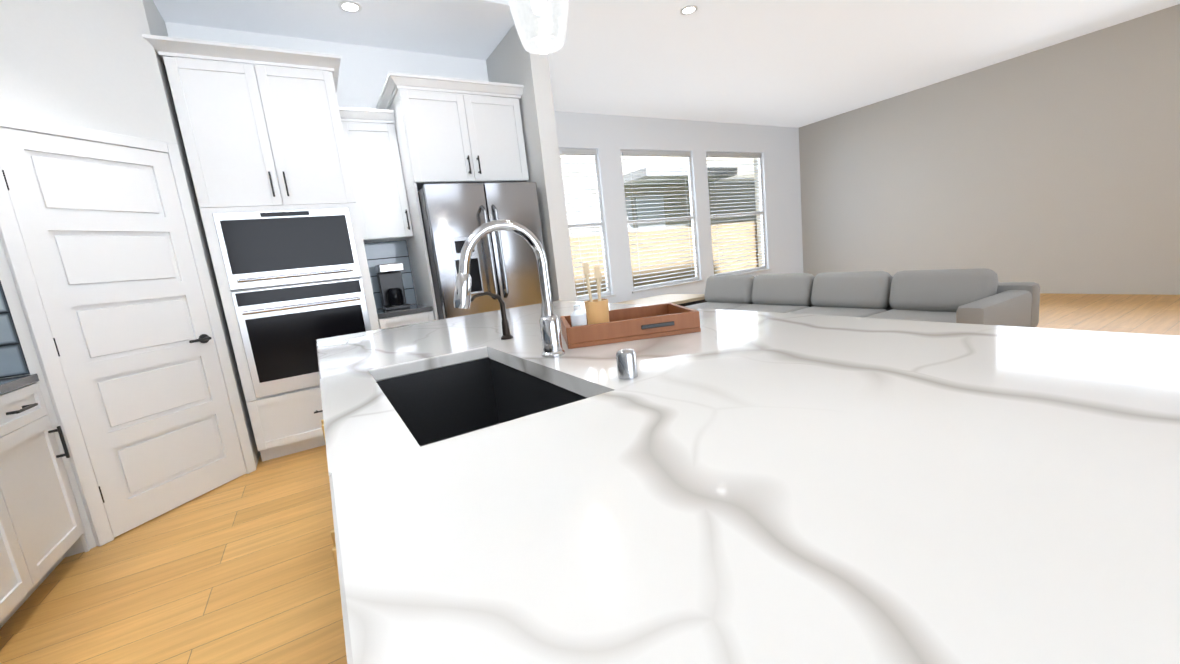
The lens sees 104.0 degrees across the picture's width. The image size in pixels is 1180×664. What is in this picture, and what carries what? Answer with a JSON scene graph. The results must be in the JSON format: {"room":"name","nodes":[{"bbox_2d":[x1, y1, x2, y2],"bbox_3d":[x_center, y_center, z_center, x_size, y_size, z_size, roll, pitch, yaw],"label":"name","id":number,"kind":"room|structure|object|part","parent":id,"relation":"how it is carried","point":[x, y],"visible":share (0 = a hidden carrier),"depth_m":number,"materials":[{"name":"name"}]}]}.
{"room":"kitchen","nodes":[
{"label":"kitchen","id":0,"kind":"room"},
{"bbox_2d":[0,0,259,557],"bbox_3d":[-3.005,-0.498,2.612,1.264,3.129,1.300,-12,11,-30],"label":"wall","id":1,"kind":"structure","parent":0,"point":[95,64],"depth_m":2.41,"materials":[{"name":"paint"}]},
{"bbox_2d":[80,533,89,551],"bbox_3d":[-2.513,1.040,2.292,0.013,0.109,0.013,-12,11,-30],"label":"baseboard","id":2,"kind":"structure","parent":1,"relation":"attached to","point":[84,542],"depth_m":2.29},
{"bbox_2d":[0,113,255,545],"bbox_3d":[-2.490,-0.021,2.555,0.626,2.100,0.580,-12,11,-30],"label":"pantry door","id":3,"kind":"structure","parent":1,"relation":"in","point":[102,244],"depth_m":2.47,"materials":[{"name":"white wood"}]},
{"bbox_2d":[165,22,488,308],"bbox_3d":[-1.759,-0.884,4.103,2.469,3.129,0.120,-12,11,-30],"label":"wall","id":4,"kind":"structure","parent":0,"point":[364,71],"depth_m":3.82,"materials":[{"name":"paint"}]},
{"bbox_2d":[339,107,412,242],"bbox_3d":[-1.755,-1.242,3.756,0.404,0.965,0.409,-12,11,-30],"label":"wall cabinet","id":5,"kind":"object","parent":4,"relation":"attached to","point":[372,149],"visible":0.94,"depth_m":3.64,"materials":[{"name":"white wood"}]},
{"bbox_2d":[364,240,416,308],"bbox_3d":[-1.775,-0.504,4.053,0.404,0.572,0.005,-12,11,-30],"label":"tiles","id":6,"kind":"structure","parent":4,"relation":"attached to","point":[385,252],"depth_m":4.04,"materials":[{"name":"tile"}]},
{"bbox_2d":[376,72,528,190],"bbox_3d":[-1.120,-1.604,3.911,1.074,0.745,0.739,-12,11,-30],"label":"upper cabinet","id":7,"kind":"object","parent":4,"relation":"attached to","point":[448,136],"visible":0.98,"depth_m":3.62,"materials":[{"name":"white wood"}]},
{"bbox_2d":[153,0,532,59],"bbox_3d":[-1.789,-2.320,3.315,2.795,0.050,0.950,-12,11,-30],"label":"ceiling","id":8,"kind":"structure","parent":0,"point":[476,29],"depth_m":3.45,"materials":[{"name":"paint"}]},
{"bbox_2d":[338,1,361,12],"bbox_3d":[-1.691,-2.293,3.253,0.156,0.004,0.156,-12,11,-30],"label":"recessed light","id":9,"kind":"object","parent":8,"relation":"in","point":[350,6],"visible":1,"depth_m":3.25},
{"bbox_2d":[486,12,575,300],"bbox_3d":[-0.387,-1.201,5.095,1.280,3.129,2.290,-12,11,-30],"label":"wall","id":10,"kind":"structure","parent":0,"point":[510,59],"depth_m":3.83,"materials":[{"name":"paint"}]},
{"bbox_2d":[0,293,1179,663],"bbox_3d":[2.385,0.571,2.433,11.000,0.080,10.550,-12,11,-30],"label":"floor","id":11,"kind":"structure","parent":0,"point":[240,569],"depth_m":1.97,"materials":[{"name":"brown wood"}]},
{"bbox_2d":[0,434,47,627],"bbox_3d":[-2.340,0.796,1.302,0.630,0.876,0.960,-12,11,-30],"label":"base cabinet","id":12,"kind":"object","parent":11,"relation":"on","point":[22,568],"depth_m":1.83,"materials":[{"name":"white wood"}]},
{"bbox_2d":[0,378,84,575],"bbox_3d":[-2.669,0.742,1.846,0.630,0.876,0.557,-12,11,-30],"label":"base cabinet","id":13,"kind":"object","parent":11,"relation":"on","point":[42,530],"depth_m":2.06,"materials":[{"name":"white wood"}]},
{"bbox_2d":[0,374,37,389],"bbox_3d":[-1.766,0.505,-0.147,1.001,0.038,4.848,-12,11,-30],"label":"countertop","id":14,"kind":"structure","parent":13,"relation":"on","point":[5,383],"depth_m":2.04,"materials":[{"name":"white stone"}]},
{"bbox_2d":[142,34,379,461],"bbox_3d":[-2.174,-0.507,3.416,1.024,2.705,0.679,-12,11,-30],"label":"tall cabinet","id":15,"kind":"object","parent":11,"relation":"on","point":[266,154],"visible":0.85,"depth_m":3.11,"materials":[{"name":"white wood"}]},
{"bbox_2d":[319,376,399,536],"bbox_3d":[0.097,0.629,0.684,0.741,0.876,4.310,-12,11,-30],"label":"kitchen island","id":16,"kind":"object","parent":11,"relation":"on","point":[353,428],"depth_m":0.85,"materials":[{"name":"white stone"}]},
{"bbox_2d":[316,300,1179,663],"bbox_3d":[0.339,0.119,0.780,1.360,0.040,4.320,-12,11,-30],"label":"island countertop","id":17,"kind":"structure","parent":16,"relation":"on","point":[765,487],"depth_m":0.46,"materials":[{"name":"white stone"}]},
{"bbox_2d":[364,352,591,447],"bbox_3d":[-0.288,0.265,1.154,0.389,0.256,0.784,-12,11,-30],"label":"sink","id":18,"kind":"object","parent":17,"relation":"in","point":[431,401],"depth_m":1.46,"materials":[{"name":"black metal"}]},
{"bbox_2d":[471,292,512,339],"bbox_3d":[-0.345,-0.055,1.615,0.135,0.176,0.044,-12,11,-30],"label":"faucet","id":19,"kind":"object","parent":17,"relation":"on","point":[506,335],"visible":0.98,"depth_m":1.63,"materials":[{"name":"brown metal"}]},
{"bbox_2d":[453,220,564,357],"bbox_3d":[-0.222,-0.102,1.212,0.283,0.373,0.099,-12,11,-30],"label":"faucet","id":20,"kind":"object","parent":17,"relation":"on","point":[550,332],"visible":1,"depth_m":1.21,"materials":[{"name":"silver metal"}]},
{"bbox_2d":[616,349,637,379],"bbox_3d":[0.077,0.066,0.968,0.042,0.058,0.042,-12,11,-30],"label":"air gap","id":21,"kind":"object","parent":17,"relation":"on","point":[626,364],"visible":1,"depth_m":0.95,"materials":[{"name":"silver metal"}]},
{"bbox_2d":[560,263,700,348],"bbox_3d":[0.104,-0.113,1.480,0.400,0.235,0.294,-7,9,-6],"label":"tray","id":22,"kind":"object","parent":17,"relation":"on","point":[598,322],"visible":1,"depth_m":1.37,"materials":[{"name":"brown wood"}]},
{"bbox_2d":[376,304,433,328],"bbox_3d":[-1.526,0.254,3.897,0.404,0.915,0.658,-12,11,-30],"label":"base","id":23,"kind":"object","parent":11,"relation":"on","point":[416,313],"visible":0.12,"depth_m":3.60,"materials":[{"name":"white wood"}]},
{"bbox_2d":[375,262,409,310],"bbox_3d":[-1.631,-0.377,3.811,0.190,0.370,0.245,-12,11,-30],"label":"coffee maker","id":24,"kind":"object","parent":23,"relation":"on","point":[391,286],"visible":1,"depth_m":3.77,"materials":[{"name":"black plastic"}]},
{"bbox_2d":[406,181,544,319],"bbox_3d":[-0.928,-0.317,4.040,0.950,1.858,0.934,-12,11,-30],"label":"fridge","id":25,"kind":"object","parent":11,"relation":"on","point":[503,265],"depth_m":3.61,"materials":[{"name":"silver metal"}]},
{"bbox_3d":[-1.000,-0.329,4.158,0.950,1.858,0.657,-12,11,-30],"label":"fridge side panel","id":26,"kind":"part","parent":25,"relation":"part of","materials":[{"name":"silver metal"}]},
{"bbox_2d":[613,294,706,305],"bbox_3d":[0.884,-0.200,6.387,1.350,0.470,0.930,-12,11,-30],"label":"coffee table","id":27,"kind":"object","parent":11,"relation":"on","point":[685,299],"visible":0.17,"depth_m":6.28,"materials":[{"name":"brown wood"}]},
{"bbox_2d":[684,268,1039,327],"bbox_3d":[2.157,-0.181,4.549,1.020,0.754,3.120,-12,11,-30],"label":"sofa","id":28,"kind":"object","parent":11,"relation":"on","point":[982,296],"visible":0.62,"depth_m":3.96,"materials":[{"name":"fabric"}]},
{"bbox_2d":[554,111,802,302],"bbox_3d":[1.795,-1.884,7.751,5.450,3.129,0.140,-12,11,-30],"label":"wall","id":29,"kind":"structure","parent":0,"point":[608,137],"depth_m":7.60,"materials":[{"name":"white paint"}]},
{"bbox_2d":[559,148,615,301],"bbox_3d":[-0.059,-1.522,6.623,0.710,2.130,0.130,-12,11,-30],"label":"window","id":30,"kind":"structure","parent":29,"relation":"in","point":[599,199],"depth_m":6.72,"materials":[{"name":"white plastic"}]},
{"bbox_2d":[560,151,608,296],"bbox_3d":[-0.057,-1.536,6.615,0.552,2.010,0.040,-12,11,-30],"label":"window blind","id":31,"kind":"object","parent":30,"relation":"attached to","point":[569,153],"visible":0.98,"depth_m":6.60,"materials":[{"name":"white plastic"}]},
{"bbox_2d":[620,150,703,292],"bbox_3d":[1.152,-1.774,7.331,1.500,2.130,0.130,-12,11,-30],"label":"window","id":32,"kind":"structure","parent":29,"relation":"in","point":[692,209],"depth_m":7.53,"materials":[{"name":"white plastic"}]},
{"bbox_2d":[621,152,698,287],"bbox_3d":[1.154,-1.788,7.323,1.342,2.010,0.040,-12,11,-30],"label":"window blind","id":33,"kind":"object","parent":32,"relation":"attached to","point":[629,154],"visible":0.96,"depth_m":7.32,"materials":[{"name":"white plastic"}]},
{"bbox_2d":[706,152,770,274],"bbox_3d":[2.630,-2.081,8.196,1.500,2.130,0.130,-12,11,-30],"label":"window","id":34,"kind":"structure","parent":29,"relation":"in","point":[748,271],"depth_m":8.45,"materials":[{"name":"white plastic"}]},
{"bbox_2d":[706,154,765,274],"bbox_3d":[2.632,-2.095,8.187,1.342,2.010,0.040,-12,11,-30],"label":"window blind","id":35,"kind":"object","parent":34,"relation":"attached to","point":[735,156],"visible":0.96,"depth_m":8.17,"materials":[{"name":"white plastic"}]},
{"bbox_2d":[529,0,1179,127],"bbox_3d":[2.036,-2.587,1.908,11.000,0.100,10.550,-12,11,-30],"label":"ceiling","id":36,"kind":"structure","parent":0,"point":[792,63],"depth_m":5.09,"materials":[{"name":"paint"}]},
{"bbox_2d":[508,0,568,54],"bbox_3d":[-0.245,-1.692,1.760,0.244,1.109,0.244,-12,11,-30],"label":"pendant light","id":37,"kind":"object","parent":36,"relation":"hanging from","point":[521,13],"visible":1,"depth_m":1.80,"materials":[{"name":"white glass"}]},
{"bbox_2d":[680,5,697,14],"bbox_3d":[0.840,-2.735,3.920,0.156,0.004,0.156,-12,11,-30],"label":"recessed light","id":38,"kind":"object","parent":36,"relation":"in","point":[689,9],"visible":1,"depth_m":3.92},
{"bbox_2d":[799,4,1179,294],"bbox_3d":[6.804,-1.948,4.800,0.150,3.130,10.050,-12,11,-30],"label":"wall","id":39,"kind":"structure","parent":0,"point":[1054,169],"depth_m":6.20,"materials":[{"name":"paint"}]},
{"label":"outside","id":40,"kind":"structure","parent":0,"visible":0},
{"bbox_3d":[-2.575,-1.446,18.852,32.000,0.200,22.800,-12,11,-30],"label":"ground","id":41,"kind":"structure","parent":40,"visible":0},
{"bbox_2d":[560,155,756,236],"bbox_3d":[0.469,-5.252,17.325,23.000,7.100,7.600,-12,11,-30],"label":"brick house","id":42,"kind":"structure","parent":41,"relation":"on","point":[644,172],"depth_m":15.62,"materials":[{"name":"white"}]},
{"bbox_2d":[570,221,758,296],"bbox_3d":[2.570,-1.844,11.931,22.006,1.720,0.060,-12,11,-30],"label":"fence","id":43,"kind":"object","parent":41,"relation":"on","point":[660,254],"visible":0.04,"depth_m":11.50,"materials":[{"name":"brown wood"}]},
{"bbox_2d":[753,158,762,266],"bbox_3d":[7.615,-5.423,13.598,6.500,7.100,1.500,-12,11,-30],"label":"brick house","id":44,"kind":"structure","parent":41,"relation":"on","point":[757,195],"depth_m":12.82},
{"bbox_3d":[-1.852,-0.028,-0.984,0.515,3.130,8.800,-12,11,-30],"label":"wall","id":45,"kind":"structure","parent":0,"visible":0},
{"bbox_2d":[0,281,29,377],"bbox_3d":[-2.883,0.033,1.964,0.588,0.438,0.016,-12,11,-30],"label":"tile backsplash","id":46,"kind":"structure","parent":45,"relation":"attached to","point":[12,361],"depth_m":2.09,"materials":[{"name":"tile"}]}
]}

